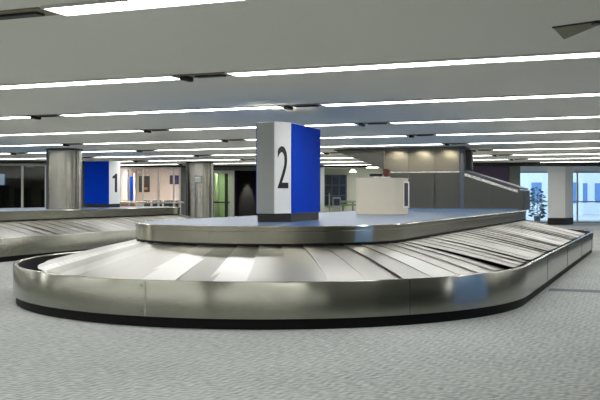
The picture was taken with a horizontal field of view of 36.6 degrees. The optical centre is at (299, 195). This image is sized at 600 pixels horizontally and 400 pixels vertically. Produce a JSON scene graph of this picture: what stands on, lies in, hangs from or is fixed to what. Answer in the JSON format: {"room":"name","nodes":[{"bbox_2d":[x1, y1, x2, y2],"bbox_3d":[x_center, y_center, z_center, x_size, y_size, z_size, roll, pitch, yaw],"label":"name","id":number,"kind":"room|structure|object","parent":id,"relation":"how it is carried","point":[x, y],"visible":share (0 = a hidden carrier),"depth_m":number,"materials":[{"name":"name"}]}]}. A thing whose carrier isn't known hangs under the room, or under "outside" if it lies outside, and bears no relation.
{"room":"airport terminal","nodes":[
{"label":"airport terminal","id":0,"kind":"room"},
{"bbox_2d":[82,164,82,206],"bbox_3d":[-9.075,-0.292,35.075,1.350,1.885,0.150,0,0,0],"label":"wall pier","id":1,"kind":"object","parent":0,"point":[82,164],"visible":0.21,"depth_m":35.00,"materials":[{"name":"paint"}]},
{"bbox_2d":[83,164,136,206],"bbox_3d":[-8.300,0.060,40.400,0.200,2.780,10.800,0,0,0],"label":"wall","id":2,"kind":"structure","parent":0,"point":[123,172],"depth_m":42.57,"materials":[{"name":"white paint"}]},
{"bbox_2d":[0,161,84,163],"bbox_3d":[-17.150,-1.282,35.050,17.700,0.095,0.200,0,0,0],"label":"trim","id":3,"kind":"structure","parent":2,"relation":"attached to","point":[0,161],"depth_m":34.95,"materials":[{"name":"black metal"}]},
{"bbox_2d":[137,169,178,205],"bbox_3d":[-6.050,0.060,45.700,4.300,2.780,0.200,0,0,0],"label":"wall","id":4,"kind":"structure","parent":0,"point":[165,188],"depth_m":45.60,"materials":[{"name":"beige paint"}]},
{"bbox_2d":[139,176,149,191],"bbox_3d":[-7.830,-0.575,45.570,0.540,0.810,0.040,0,0,0],"label":"wall picture","id":5,"kind":"object","parent":4,"relation":"attached to","point":[146,178],"visible":0.88,"depth_m":45.55,"materials":[{"name":"brown paper"}]},
{"bbox_2d":[170,175,178,183],"bbox_3d":[-6.325,-0.790,45.570,0.450,0.440,0.040,0,0,0],"label":"wall picture","id":6,"kind":"object","parent":4,"relation":"attached to","point":[171,176],"visible":0.69,"depth_m":45.55,"materials":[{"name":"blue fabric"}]},
{"bbox_2d":[171,176,177,182],"bbox_3d":[-6.325,-0.790,45.557,0.350,0.340,0.006,0,0,0],"label":"print","id":7,"kind":"object","parent":6,"relation":"attached to","point":[176,177],"depth_m":45.55},
{"bbox_2d":[181,167,185,214],"bbox_3d":[-4.575,0.100,40.075,1.350,2.700,0.150,0,0,0],"label":"wall","id":8,"kind":"structure","parent":0,"point":[183,169],"depth_m":40.00,"materials":[{"name":"grey"}]},
{"bbox_2d":[120,167,180,213],"bbox_3d":[-6.625,0.100,40.000,2.750,2.700,0.100,0,0,0],"label":"window","id":9,"kind":"structure","parent":8,"relation":"in","point":[128,168],"depth_m":39.95,"materials":[{"name":"silver metal"}]},
{"bbox_2d":[214,171,231,216],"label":"door","id":10,"kind":"structure","parent":8,"relation":"in","point":[226,173],"depth_m":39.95,"materials":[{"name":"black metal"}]},
{"bbox_2d":[120,165,375,166],"bbox_3d":[-0.700,-1.290,40.075,15.200,0.080,0.250,0,0,0],"label":"recessed light","id":11,"kind":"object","parent":8,"relation":"attached to","point":[120,165],"depth_m":39.95,"materials":[{"name":"black"}]},
{"bbox_2d":[214,174,218,216],"bbox_3d":[-3.840,0.100,41.600,0.020,2.700,2.800,0,0,0],"label":"wall","id":12,"kind":"structure","parent":0,"point":[216,176],"depth_m":41.55,"materials":[{"name":"green"}]},
{"bbox_2d":[234,171,237,215],"bbox_3d":[-2.980,0.060,41.600,0.080,2.780,3.000,0,0,0],"label":"wall","id":13,"kind":"structure","parent":0,"point":[235,172],"depth_m":41.63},
{"bbox_2d":[232,171,233,216],"bbox_3d":[-2.960,0.175,40.010,0.120,2.550,0.100,0,0,0],"label":"door frame","id":14,"kind":"structure","parent":13,"relation":"attached to","point":[232,171],"depth_m":39.96,"materials":[{"name":"silver metal"}]},
{"bbox_2d":[238,171,238,215],"bbox_3d":[-8.625,0.060,46.900,34.750,2.780,0.200,0,0,0],"label":"wall","id":15,"kind":"structure","parent":0,"point":[238,171],"depth_m":46.80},
{"bbox_2d":[239,171,256,215],"bbox_3d":[-1.045,0.060,43.450,3.790,2.780,0.100,0,0,0],"label":"wall","id":16,"kind":"structure","parent":0,"point":[247,179],"depth_m":43.40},
{"bbox_2d":[0,0,599,167],"bbox_3d":[-4.000,-1.405,19.500,44.000,0.150,55.000,0,0,0],"label":"ceiling","id":17,"kind":"structure","parent":0,"point":[250,34],"depth_m":10.04,"materials":[{"name":"white paint"}]},
{"bbox_2d":[0,115,30,118],"bbox_3d":[-6.315,-1.319,15.870,3.900,0.022,0.300,0,0,22],"label":"recessed light","id":18,"kind":"object","parent":17,"relation":"in","point":[16,116],"visible":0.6,"depth_m":15.26,"materials":[{"name":"grey plastic"}]},
{"bbox_2d":[0,117,30,118],"bbox_3d":[-5.122,-1.321,15.388,1.271,0.014,0.260,0,0,22],"label":"diffuser","id":19,"kind":"object","parent":18,"relation":"attached to","point":[0,117],"depth_m":15.26,"materials":[{"name":"white plastic"}]},
{"bbox_2d":[0,158,45,159],"bbox_3d":[-9.534,-1.319,32.265,3.900,0.022,0.300,0,0,22],"label":"recessed light","id":20,"kind":"object","parent":17,"relation":"in","point":[3,158],"visible":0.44,"depth_m":32.24,"materials":[{"name":"grey"}]},
{"bbox_2d":[0,7,58,19],"bbox_3d":[-2.345,-1.300,6.720,1.170,0.060,0.240,0,0,22],"label":"ceiling light","id":21,"kind":"object","parent":17,"relation":"attached to","point":[34,11],"visible":0.96,"depth_m":6.53,"materials":[{"name":"black paint"}]},
{"bbox_2d":[0,144,62,146],"bbox_3d":[-7.925,-1.319,24.067,3.900,0.022,0.300,0,0,22],"label":"recessed light","id":22,"kind":"object","parent":17,"relation":"in","point":[23,144],"visible":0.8,"depth_m":23.71,"materials":[{"name":"grey plastic"}]},
{"bbox_2d":[26,114,60,119],"bbox_3d":[-4.200,-1.300,15.017,0.640,0.060,0.240,0,0,22],"label":"ceiling light","id":23,"kind":"object","parent":17,"relation":"attached to","point":[37,117],"visible":0.94,"depth_m":14.96,"materials":[{"name":"black paint"}]},
{"bbox_2d":[0,129,142,135],"bbox_3d":[-5.005,-1.319,19.116,3.900,0.022,0.300,0,0,22],"label":"recessed light","id":24,"kind":"object","parent":17,"relation":"in","point":[137,130],"visible":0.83,"depth_m":18.92,"materials":[{"name":"grey plastic"}]},
{"bbox_2d":[47,132,88,133],"bbox_3d":[-5.005,-1.321,19.115,1.271,0.014,0.260,0,0,22],"label":"diffuser","id":25,"kind":"object","parent":24,"relation":"attached to","point":[47,132],"depth_m":19.05,"materials":[{"name":"white plastic"}]},
{"bbox_2d":[89,131,134,132],"bbox_3d":[-3.812,-1.321,18.634,1.271,0.014,0.260,0,0,22],"label":"diffuser","id":26,"kind":"object","parent":24,"relation":"attached to","point":[89,131],"depth_m":18.60,"materials":[{"name":"white plastic"}]},
{"bbox_2d":[63,143,81,145],"bbox_3d":[-5.810,-1.300,23.214,0.640,0.060,0.240,0,0,22],"label":"ceiling light","id":27,"kind":"object","parent":17,"relation":"attached to","point":[64,144],"visible":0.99,"depth_m":23.15,"materials":[{"name":"black paint"}]},
{"bbox_2d":[25,150,135,152],"bbox_3d":[-6.615,-1.319,27.313,3.900,0.022,0.300,0,0,22],"label":"recessed light","id":28,"kind":"object","parent":17,"relation":"in","point":[108,150],"visible":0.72,"depth_m":27.01,"materials":[{"name":"grey plastic"}]},
{"bbox_2d":[0,75,179,89],"bbox_3d":[-3.173,-1.319,10.828,3.900,0.022,0.300,0,0,22],"label":"recessed light","id":29,"kind":"object","parent":17,"relation":"in","point":[154,77],"visible":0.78,"depth_m":10.50,"materials":[{"name":"grey plastic"}]},
{"bbox_2d":[0,82,82,88],"bbox_3d":[-3.173,-1.321,10.828,1.271,0.014,0.260,0,0,22],"label":"diffuser","id":30,"kind":"object","parent":29,"relation":"attached to","point":[33,84],"depth_m":10.77,"materials":[{"name":"white plastic"}]},
{"bbox_2d":[77,77,176,83],"bbox_3d":[-1.980,-1.321,10.347,1.271,0.014,0.260,0,0,22],"label":"diffuser","id":31,"kind":"object","parent":29,"relation":"attached to","point":[120,79],"depth_m":10.35,"materials":[{"name":"white plastic"}]},
{"bbox_2d":[92,155,193,157],"bbox_3d":[-5.305,-1.319,30.559,3.900,0.022,0.300,0,0,22],"label":"recessed light","id":32,"kind":"object","parent":17,"relation":"in","point":[161,155],"visible":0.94,"depth_m":30.52,"materials":[{"name":"grey plastic"}]},
{"bbox_2d":[40,0,247,16],"bbox_3d":[-0.216,-1.319,5.861,3.340,0.022,0.300,0,0,22],"label":"recessed light","id":33,"kind":"object","parent":17,"relation":"in","point":[96,6],"visible":1,"depth_m":6.27,"materials":[{"name":"grey plastic"}]},
{"bbox_2d":[50,0,199,14],"bbox_3d":[-1.237,-1.321,6.273,1.084,0.014,0.260,0,0,22],"label":"diffuser","id":34,"kind":"object","parent":33,"relation":"attached to","point":[96,6],"depth_m":6.27,"materials":[{"name":"white plastic"}]},
{"bbox_2d":[196,0,229,2],"bbox_3d":[-0.216,-1.321,5.861,1.084,0.014,0.260,0,0,22],"label":"diffuser","id":35,"kind":"object","parent":33,"relation":"attached to","point":[197,1],"depth_m":6.14,"materials":[{"name":"white plastic"}]},
{"bbox_2d":[123,164,176,164],"bbox_3d":[-6.915,-1.319,38.757,3.900,0.022,0.300,0,0,22],"label":"recessed light","id":36,"kind":"object","parent":17,"relation":"in","point":[123,164],"visible":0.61,"depth_m":38.40,"materials":[{"name":"grey"}]},
{"bbox_2d":[81,139,221,143],"bbox_3d":[-3.696,-1.319,22.361,3.900,0.022,0.300,0,0,22],"label":"recessed light","id":37,"kind":"object","parent":17,"relation":"in","point":[216,139],"visible":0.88,"depth_m":22.30,"materials":[{"name":"grey plastic"}]},
{"bbox_2d":[141,129,168,132],"bbox_3d":[-2.891,-1.300,18.262,0.640,0.060,0.240,0,0,22],"label":"ceiling light","id":38,"kind":"object","parent":17,"relation":"attached to","point":[144,130],"visible":0.99,"depth_m":18.21,"materials":[{"name":"black paint"}]},
{"bbox_2d":[57,105,283,116],"bbox_3d":[-2.086,-1.319,14.164,3.900,0.022,0.300,0,0,22],"label":"recessed light","id":39,"kind":"object","parent":17,"relation":"in","point":[262,106],"visible":0.93,"depth_m":14.08,"materials":[{"name":"grey plastic"}]},
{"bbox_2d":[64,112,134,115],"bbox_3d":[-3.279,-1.321,14.645,1.271,0.014,0.260,0,0,22],"label":"diffuser","id":40,"kind":"object","parent":39,"relation":"attached to","point":[91,113],"depth_m":14.62,"materials":[{"name":"white plastic"}]},
{"bbox_2d":[130,110,205,113],"bbox_3d":[-2.086,-1.321,14.164,1.271,0.014,0.260,0,0,22],"label":"diffuser","id":41,"kind":"object","parent":39,"relation":"attached to","point":[140,111],"depth_m":14.17,"materials":[{"name":"white plastic"}]},
{"bbox_2d":[203,107,280,110],"bbox_3d":[-0.893,-1.321,13.682,1.271,0.014,0.260,0,0,22],"label":"diffuser","id":42,"kind":"object","parent":39,"relation":"attached to","point":[214,108],"depth_m":13.68,"materials":[{"name":"white plastic"}]},
{"bbox_2d":[146,159,240,160],"bbox_3d":[-3.996,-1.319,33.805,3.900,0.022,0.300,0,0,22],"label":"recessed light","id":43,"kind":"object","parent":17,"relation":"in","point":[203,159],"visible":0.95,"depth_m":33.90,"materials":[{"name":"grey plastic"}]},
{"bbox_2d":[173,72,231,81],"bbox_3d":[-1.058,-1.300,9.975,0.640,0.060,0.240,0,0,22],"label":"ceiling light","id":44,"kind":"object","parent":17,"relation":"attached to","point":[184,77],"visible":1,"depth_m":9.94,"materials":[{"name":"black paint"}]},
{"bbox_2d":[153,147,255,150],"bbox_3d":[-2.386,-1.319,25.607,3.900,0.022,0.300,0,0,22],"label":"recessed light","id":45,"kind":"object","parent":17,"relation":"in","point":[244,147],"visible":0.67,"depth_m":25.76,"materials":[{"name":"grey plastic"}]},
{"bbox_2d":[167,126,255,130],"bbox_3d":[-1.717,-1.319,17.648,1.974,0.022,0.557,0,0,22],"label":"recessed light","id":46,"kind":"object","parent":17,"relation":"in","point":[244,127],"depth_m":17.77,"materials":[{"name":"grey plastic"}]},
{"bbox_2d":[175,128,231,129],"bbox_3d":[-1.970,-1.321,17.891,1.271,0.014,0.260,0,0,22],"label":"diffuser","id":47,"kind":"object","parent":46,"relation":"attached to","point":[175,128],"depth_m":17.85,"materials":[{"name":"white plastic"}]},
{"bbox_2d":[219,139,243,141],"bbox_3d":[-1.581,-1.300,21.508,0.640,0.060,0.240,0,0,22],"label":"ceiling light","id":48,"kind":"object","parent":17,"relation":"attached to","point":[223,140],"visible":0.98,"depth_m":21.45,"materials":[{"name":"black paint"}]},
{"bbox_2d":[212,152,324,155],"bbox_3d":[-1.077,-1.319,28.853,3.900,0.022,0.300,0,0,22],"label":"recessed light","id":49,"kind":"object","parent":17,"relation":"in","point":[320,152],"visible":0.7,"depth_m":29.12,"materials":[{"name":"grey plastic"}]},
{"bbox_2d":[279,103,321,109],"bbox_3d":[0.029,-1.300,13.310,0.640,0.060,0.240,0,0,22],"label":"ceiling light","id":50,"kind":"object","parent":17,"relation":"attached to","point":[287,107],"visible":0.99,"depth_m":13.27,"materials":[{"name":"black paint"}]},
{"bbox_2d":[243,135,406,139],"bbox_3d":[0.533,-1.319,20.655,3.900,0.022,0.300,0,0,22],"label":"recessed light","id":51,"kind":"object","parent":17,"relation":"in","point":[370,135],"visible":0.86,"depth_m":20.23,"materials":[{"name":"grey plastic"}]},
{"bbox_2d":[300,123,358,126],"bbox_3d":[0.552,-1.319,16.736,1.019,0.022,0.553,0,0,22],"label":"recessed light","id":52,"kind":"object","parent":17,"relation":"in","point":[328,124],"depth_m":16.77,"materials":[{"name":"grey plastic"}]},
{"bbox_2d":[304,124,354,125],"bbox_3d":[0.417,-1.321,16.928,1.271,0.014,0.260,0,0,22],"label":"diffuser","id":53,"kind":"object","parent":52,"relation":"attached to","point":[304,124],"depth_m":16.86,"materials":[{"name":"white plastic"}]},
{"bbox_2d":[323,161,362,161],"bbox_3d":[1.542,-1.319,35.344,3.900,0.022,0.300,0,0,22],"label":"recessed light","id":54,"kind":"object","parent":17,"relation":"in","point":[323,161],"visible":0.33,"depth_m":35.13,"materials":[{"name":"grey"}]},
{"bbox_2d":[355,122,387,126],"bbox_3d":[1.338,-1.300,16.556,0.640,0.060,0.240,0,0,22],"label":"ceiling light","id":55,"kind":"object","parent":17,"relation":"attached to","point":[363,123],"visible":0.99,"depth_m":16.51,"materials":[{"name":"black paint"}]},
{"bbox_2d":[320,143,443,146],"bbox_3d":[1.843,-1.319,23.901,3.900,0.022,0.300,0,0,22],"label":"recessed light","id":56,"kind":"object","parent":17,"relation":"in","point":[427,143],"visible":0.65,"depth_m":23.75,"materials":[{"name":"grey plastic"}]},
{"bbox_2d":[225,50,599,76],"bbox_3d":[1.056,-1.319,9.122,3.900,0.022,0.300,0,0,22],"label":"recessed light","id":57,"kind":"object","parent":17,"relation":"in","point":[593,53],"visible":1,"depth_m":9.02,"materials":[{"name":"grey plastic"}]},
{"bbox_2d":[229,67,347,75],"bbox_3d":[-0.137,-1.321,9.603,1.271,0.014,0.260,0,0,22],"label":"diffuser","id":58,"kind":"object","parent":57,"relation":"attached to","point":[295,70],"depth_m":9.59,"materials":[{"name":"white plastic"}]},
{"bbox_2d":[343,60,469,69],"bbox_3d":[1.056,-1.321,9.122,1.271,0.014,0.260,0,0,22],"label":"diffuser","id":59,"kind":"object","parent":57,"relation":"attached to","point":[418,63],"depth_m":9.09,"materials":[{"name":"white plastic"}]},
{"bbox_2d":[468,53,599,62],"bbox_3d":[2.249,-1.321,8.640,1.271,0.014,0.260,0,0,22],"label":"diffuser","id":60,"kind":"object","parent":57,"relation":"attached to","point":[540,56],"depth_m":8.63,"materials":[{"name":"white plastic"}]},
{"bbox_2d":[407,134,433,137],"bbox_3d":[2.647,-1.300,19.802,0.640,0.060,0.240,0,0,22],"label":"ceiling light","id":61,"kind":"object","parent":17,"relation":"attached to","point":[412,135],"visible":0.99,"depth_m":19.73,"materials":[{"name":"black paint"}]},
{"bbox_2d":[319,92,599,106],"bbox_3d":[2.143,-1.319,12.457,3.900,0.022,0.300,0,0,22],"label":"recessed light","id":62,"kind":"object","parent":17,"relation":"in","point":[582,94],"visible":1,"depth_m":12.39,"materials":[{"name":"grey plastic"}]},
{"bbox_2d":[326,101,411,105],"bbox_3d":[0.950,-1.321,12.939,1.271,0.014,0.260,0,0,22],"label":"diffuser","id":63,"kind":"object","parent":62,"relation":"attached to","point":[361,102],"depth_m":12.92,"materials":[{"name":"white plastic"}]},
{"bbox_2d":[410,97,503,102],"bbox_3d":[2.143,-1.321,12.457,1.271,0.014,0.260,0,0,22],"label":"diffuser","id":64,"kind":"object","parent":62,"relation":"attached to","point":[459,98],"depth_m":12.40,"materials":[{"name":"white plastic"}]},
{"bbox_2d":[503,94,599,98],"bbox_3d":[3.336,-1.321,11.976,1.271,0.014,0.260,0,0,22],"label":"diffuser","id":65,"kind":"object","parent":62,"relation":"attached to","point":[531,96],"depth_m":11.99,"materials":[{"name":"white plastic"}]},
{"bbox_2d":[388,115,599,123],"bbox_3d":[3.452,-1.319,15.703,3.900,0.022,0.300,0,0,22],"label":"recessed light","id":66,"kind":"object","parent":17,"relation":"in","point":[579,116],"visible":1,"depth_m":15.66,"materials":[{"name":"grey plastic"}]},
{"bbox_2d":[394,121,459,123],"bbox_3d":[2.259,-1.321,16.185,1.271,0.014,0.260,0,0,22],"label":"diffuser","id":67,"kind":"object","parent":66,"relation":"attached to","point":[395,122],"depth_m":16.23,"materials":[{"name":"white plastic"}]},
{"bbox_2d":[464,118,537,120],"bbox_3d":[3.452,-1.321,15.703,1.271,0.014,0.260,0,0,22],"label":"diffuser","id":68,"kind":"object","parent":66,"relation":"attached to","point":[485,119],"depth_m":15.66,"materials":[{"name":"white plastic"}]},
{"bbox_2d":[538,116,599,118],"bbox_3d":[4.646,-1.321,15.222,1.271,0.014,0.260,0,0,22],"label":"diffuser","id":69,"kind":"object","parent":66,"relation":"attached to","point":[549,117],"depth_m":15.26,"materials":[{"name":"white plastic"}]},
{"bbox_2d":[434,130,599,135],"bbox_3d":[4.762,-1.319,18.949,3.900,0.022,0.300,0,0,22],"label":"recessed light","id":70,"kind":"object","parent":17,"relation":"in","point":[563,131],"visible":1,"depth_m":18.92,"materials":[{"name":"grey plastic"}]},
{"bbox_2d":[497,132,550,133],"bbox_3d":[4.762,-1.321,18.949,1.271,0.014,0.260,0,0,22],"label":"diffuser","id":71,"kind":"object","parent":70,"relation":"attached to","point":[497,132],"depth_m":18.94,"materials":[{"name":"white plastic"}]},
{"bbox_2d":[467,140,599,143],"bbox_3d":[6.071,-1.319,22.195,3.900,0.022,0.300,0,0,22],"label":"recessed light","id":72,"kind":"object","parent":17,"relation":"in","point":[564,140],"visible":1,"depth_m":22.29,"materials":[{"name":"grey plastic"}]},
{"bbox_2d":[492,147,599,149],"bbox_3d":[7.381,-1.319,25.441,3.900,0.022,0.300,0,0,22],"label":"recessed light","id":73,"kind":"object","parent":17,"relation":"in","point":[582,147],"visible":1,"depth_m":25.46,"materials":[{"name":"grey plastic"}]},
{"bbox_2d":[511,153,599,154],"bbox_3d":[8.691,-1.319,28.686,3.900,0.022,0.300,0,0,22],"label":"recessed light","id":74,"kind":"object","parent":17,"relation":"in","point":[562,153],"visible":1,"depth_m":28.94,"materials":[{"name":"grey plastic"}]},
{"bbox_2d":[527,157,599,158],"bbox_3d":[10.000,-1.319,31.932,3.900,0.022,0.300,0,0,22],"label":"recessed light","id":75,"kind":"object","parent":17,"relation":"in","point":[590,157],"visible":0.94,"depth_m":32.17,"materials":[{"name":"grey plastic"}]},
{"bbox_2d":[540,161,599,162],"bbox_3d":[11.309,-1.319,35.178,3.900,0.022,0.300,0,0,22],"label":"recessed light","id":76,"kind":"object","parent":17,"relation":"in","point":[562,161],"visible":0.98,"depth_m":35.24,"materials":[{"name":"grey plastic"}]},
{"bbox_2d":[552,20,599,38],"bbox_3d":[2.124,-1.315,7.188,0.291,0.030,0.680,0,0,-11],"label":"ceiling panel","id":77,"kind":"object","parent":17,"relation":"attached to","point":[565,31],"visible":1,"depth_m":7.13,"materials":[{"name":"black paint"}]},
{"bbox_2d":[0,220,599,399],"bbox_3d":[-4.000,1.510,23.000,44.000,0.120,62.000,0,0,0],"label":"floor","id":78,"kind":"structure","parent":0,"point":[547,347],"depth_m":8.16,"materials":[{"name":"carpet"}]},
{"bbox_2d":[46,148,82,208],"bbox_3d":[-6.730,-0.470,25.900,1.004,1.720,1.004,0,0,0],"label":"round column","id":79,"kind":"structure","parent":78,"relation":"on","point":[63,165],"depth_m":25.48,"materials":[{"name":"silver metal"}]},
{"bbox_2d":[0,206,194,261],"bbox_3d":[-8.252,0.919,25.062,7.407,1.062,19.074,0,0,22],"label":"carousel","id":80,"kind":"object","parent":78,"relation":"on","point":[33,231],"visible":0.69,"depth_m":23.16,"materials":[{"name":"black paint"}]},
{"bbox_2d":[84,161,119,206],"bbox_3d":[-6.643,-0.380,30.486,0.977,1.540,0.688,0,0,22],"label":"column","id":81,"kind":"structure","parent":80,"relation":"on","point":[101,178],"depth_m":30.20,"materials":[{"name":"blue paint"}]},
{"bbox_2d":[120,201,136,205],"bbox_3d":[-7.850,0.845,41.450,0.660,1.210,0.600,0,0,0],"label":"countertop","id":82,"kind":"structure","parent":78,"relation":"on","point":[120,201],"depth_m":41.20,"materials":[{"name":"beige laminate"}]},
{"bbox_2d":[130,173,134,200],"bbox_3d":[-7.975,0.200,43.025,0.350,2.500,0.350,0,0,0],"label":"banner","id":83,"kind":"object","parent":78,"relation":"on","point":[131,178],"visible":0.43,"depth_m":43.00,"materials":[{"name":"blue paint"}]},
{"bbox_2d":[120,202,183,206],"bbox_3d":[-6.175,0.850,37.200,2.850,1.200,0.076,0,0,0],"label":"guard rail","id":84,"kind":"object","parent":78,"relation":"on","point":[174,203],"visible":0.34,"depth_m":37.17,"materials":[{"name":"silver metal"}]},
{"bbox_2d":[164,200,172,206],"bbox_3d":[-6.100,0.840,41.815,0.440,1.220,0.530,0,0,0],"label":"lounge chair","id":85,"kind":"object","parent":78,"relation":"on","point":[167,205],"visible":0.14,"depth_m":42.00,"materials":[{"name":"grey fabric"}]},
{"bbox_2d":[186,161,213,217],"bbox_3d":[-3.980,0.060,35.989,1.124,2.780,1.146,0,0,0],"label":"round column","id":86,"kind":"structure","parent":78,"relation":"on","point":[199,175],"depth_m":35.53,"materials":[{"name":"silver metal"}]},
{"bbox_2d":[13,210,592,329],"bbox_3d":[1.799,0.919,18.847,7.407,1.062,19.074,0,0,22],"label":"carousel","id":87,"kind":"object","parent":78,"relation":"on","point":[339,269],"visible":0.98,"depth_m":11.00,"materials":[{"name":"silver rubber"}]},
{"bbox_2d":[256,121,319,221],"bbox_3d":[-0.161,-0.347,14.085,0.488,1.475,1.705,0,0,19],"label":"number sign","id":88,"kind":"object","parent":87,"relation":"on","point":[287,153],"depth_m":13.43,"materials":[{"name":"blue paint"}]},
{"bbox_2d":[356,178,408,214],"bbox_3d":[1.723,0.014,18.949,0.978,0.752,0.812,0,0,22],"label":"box","id":89,"kind":"object","parent":87,"relation":"on","point":[378,196],"visible":0.98,"depth_m":18.59,"materials":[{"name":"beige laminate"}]},
{"bbox_2d":[356,178,408,178],"bbox_3d":[1.720,-0.353,18.950,0.972,0.017,0.812,0,0,22],"label":"countertop","id":90,"kind":"structure","parent":89,"relation":"on","point":[356,178],"depth_m":18.59,"materials":[{"name":"beige laminate"}]},
{"bbox_2d":[381,169,390,177],"bbox_3d":[1.794,-0.456,18.920,0.160,0.188,0.140,0,0,22],"label":"card holder","id":91,"kind":"object","parent":89,"relation":"on","point":[386,172],"visible":0.96,"depth_m":18.88,"materials":[{"name":"red plastic"}]},
{"bbox_2d":[327,189,340,211],"bbox_3d":[1.540,0.575,41.093,0.600,1.750,0.415,0,0,0],"label":"kiosk","id":92,"kind":"object","parent":78,"relation":"on","point":[336,201],"visible":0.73,"depth_m":40.90,"materials":[{"name":"grey plastic"}]},
{"bbox_2d":[341,201,355,210],"bbox_3d":[2.390,0.840,41.230,1.020,1.220,0.460,0,0,0],"label":"bench","id":93,"kind":"object","parent":78,"relation":"on","point":[342,202],"visible":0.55,"depth_m":41.07,"materials":[{"name":"green plastic"}]},
{"bbox_2d":[334,146,529,209],"bbox_3d":[3.610,-0.470,25.275,5.330,1.715,1.130,0,0,22],"label":"wall","id":94,"kind":"structure","parent":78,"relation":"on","point":[440,178],"depth_m":24.60,"materials":[{"name":"grey paint"}]},
{"bbox_2d":[465,150,472,169],"bbox_3d":[4.583,-0.955,24.532,0.170,0.550,0.180,0,0,22],"label":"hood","id":95,"kind":"object","parent":94,"relation":"attached to","point":[468,153],"depth_m":24.45,"materials":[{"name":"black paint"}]},
{"bbox_2d":[520,172,547,222],"bbox_3d":[11.075,0.090,48.200,4.650,2.720,0.100,0,0,0],"label":"window","id":96,"kind":"structure","parent":78,"relation":"on","point":[520,172],"depth_m":48.16,"materials":[{"name":"silver metal"}]},
{"bbox_2d":[528,187,547,220],"bbox_3d":[13.246,0.473,50.615,1.145,1.953,1.053,0,0,0],"label":"leafy shrub","id":97,"kind":"object","parent":78,"relation":"on","point":[538,217],"visible":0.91,"depth_m":50.52,"materials":[{"name":"green plant"}]},
{"bbox_2d":[547,166,573,224],"bbox_3d":[12.960,-0.035,45.065,0.760,2.970,1.398,0,0,40],"label":"square pillar","id":98,"kind":"structure","parent":78,"relation":"on","point":[560,178],"depth_m":44.72,"materials":[{"name":"white paint"}]},
{"bbox_2d":[548,288,599,292],"bbox_3d":[8.606,1.448,12.039,10.280,0.003,0.360,0,0,22],"label":"trim","id":99,"kind":"structure","parent":78,"relation":"on","point":[550,289],"depth_m":13.80,"materials":[{"name":"metal"}]},
{"bbox_2d":[320,167,323,211],"bbox_3d":[0.940,0.060,42.000,0.280,2.780,4.000,0,0,0],"label":"wall","id":100,"kind":"structure","parent":0,"point":[321,168],"depth_m":40.00,"materials":[{"name":"white paint"}]},
{"bbox_2d":[324,168,383,211],"bbox_3d":[3.850,0.060,44.100,6.100,2.780,0.200,0,0,0],"label":"wall","id":101,"kind":"structure","parent":0,"point":[361,172],"depth_m":44.00,"materials":[{"name":"white paint"}]},
{"bbox_2d":[324,175,346,205],"bbox_3d":[1.715,-0.250,43.930,1.110,1.500,0.100,0,0,0],"label":"window","id":102,"kind":"structure","parent":101,"relation":"in","point":[337,184],"depth_m":43.92,"materials":[{"name":"blue"}]},
{"bbox_2d":[470,166,508,208],"bbox_3d":[7.560,0.135,36.575,1.720,2.630,0.150,0,0,0],"label":"wall","id":103,"kind":"structure","parent":0,"point":[498,172],"depth_m":36.50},
{"bbox_2d":[473,162,599,165],"bbox_3d":[12.350,-1.355,36.550,11.300,0.350,0.200,0,0,0],"label":"trim","id":104,"kind":"structure","parent":103,"relation":"attached to","point":[474,163],"depth_m":36.45,"materials":[{"name":"black metal"}]},
{"bbox_2d":[509,166,519,189],"bbox_3d":[8.640,0.135,36.595,0.440,2.630,0.310,0,0,0],"label":"wall","id":105,"kind":"structure","parent":0,"point":[514,171],"depth_m":36.44,"materials":[{"name":"grey paint"}]},
{"bbox_2d":[520,166,599,166],"bbox_3d":[13.375,-1.585,42.450,9.250,0.130,11.700,0,0,0],"label":"ceiling","id":106,"kind":"structure","parent":0,"point":[520,166],"depth_m":47.49,"materials":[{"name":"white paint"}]},
{"bbox_2d":[520,167,599,171],"bbox_3d":[13.375,-1.395,48.200,9.250,0.250,0.200,0,0,0],"label":"trim","id":107,"kind":"structure","parent":106,"relation":"attached to","point":[522,169],"depth_m":48.10,"materials":[{"name":"white paint"}]},
{"bbox_3d":[18.100,-0.100,20.150,0.200,3.100,56.300,0,0,0],"label":"wall","id":108,"kind":"structure","parent":0,"visible":0},
{"bbox_2d":[573,172,599,222],"bbox_3d":[15.700,0.090,48.200,4.600,2.720,0.100,0,0,0],"label":"window","id":109,"kind":"structure","parent":108,"relation":"in","point":[576,201],"depth_m":48.16,"materials":[{"name":"blue glass"}]},
{"bbox_3d":[-11.450,1.050,35.075,6.100,0.800,0.150,0,0,0],"label":"sill","id":110,"kind":"structure","parent":0,"visible":0},
{"bbox_2d":[0,163,45,207],"bbox_3d":[-12.125,-0.292,35.000,4.750,1.885,0.100,0,0,0],"label":"window","id":111,"kind":"structure","parent":110,"relation":"attached to","point":[22,185],"depth_m":34.99,"materials":[{"name":"black glass"}]},
{"bbox_3d":[-0.550,0.100,40.075,2.700,2.700,0.150,0,0,0],"label":"wall","id":112,"kind":"structure","parent":0,"visible":0},
{"bbox_2d":[214,167,255,170],"bbox_3d":[-2.900,-1.175,40.060,2.000,0.150,0.120,0,0,0],"label":"trim","id":113,"kind":"structure","parent":112,"relation":"attached to","point":[215,168],"depth_m":40.00,"materials":[{"name":"grey"}]},
{"label":"outside","id":114,"kind":"structure","parent":0,"visible":0},
{"bbox_2d":[526,215,599,219],"bbox_3d":[22.000,1.520,72.000,36.000,0.100,36.000,0,0,0],"label":"ground","id":115,"kind":"structure","parent":114,"point":[584,217],"depth_m":60.54,"materials":[{"name":"white"}]},
{"bbox_2d":[520,173,582,215],"bbox_3d":[18.600,-4.000,68.975,4.000,11.100,6.050,0,0,0],"label":"building","id":116,"kind":"structure","parent":115,"relation":"on","point":[527,180],"depth_m":66.00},
{"bbox_2d":[583,173,599,214],"bbox_3d":[23.850,-4.000,72.975,5.300,11.100,6.050,0,0,0],"label":"building","id":117,"kind":"structure","parent":115,"relation":"on","point":[591,181],"depth_m":70.00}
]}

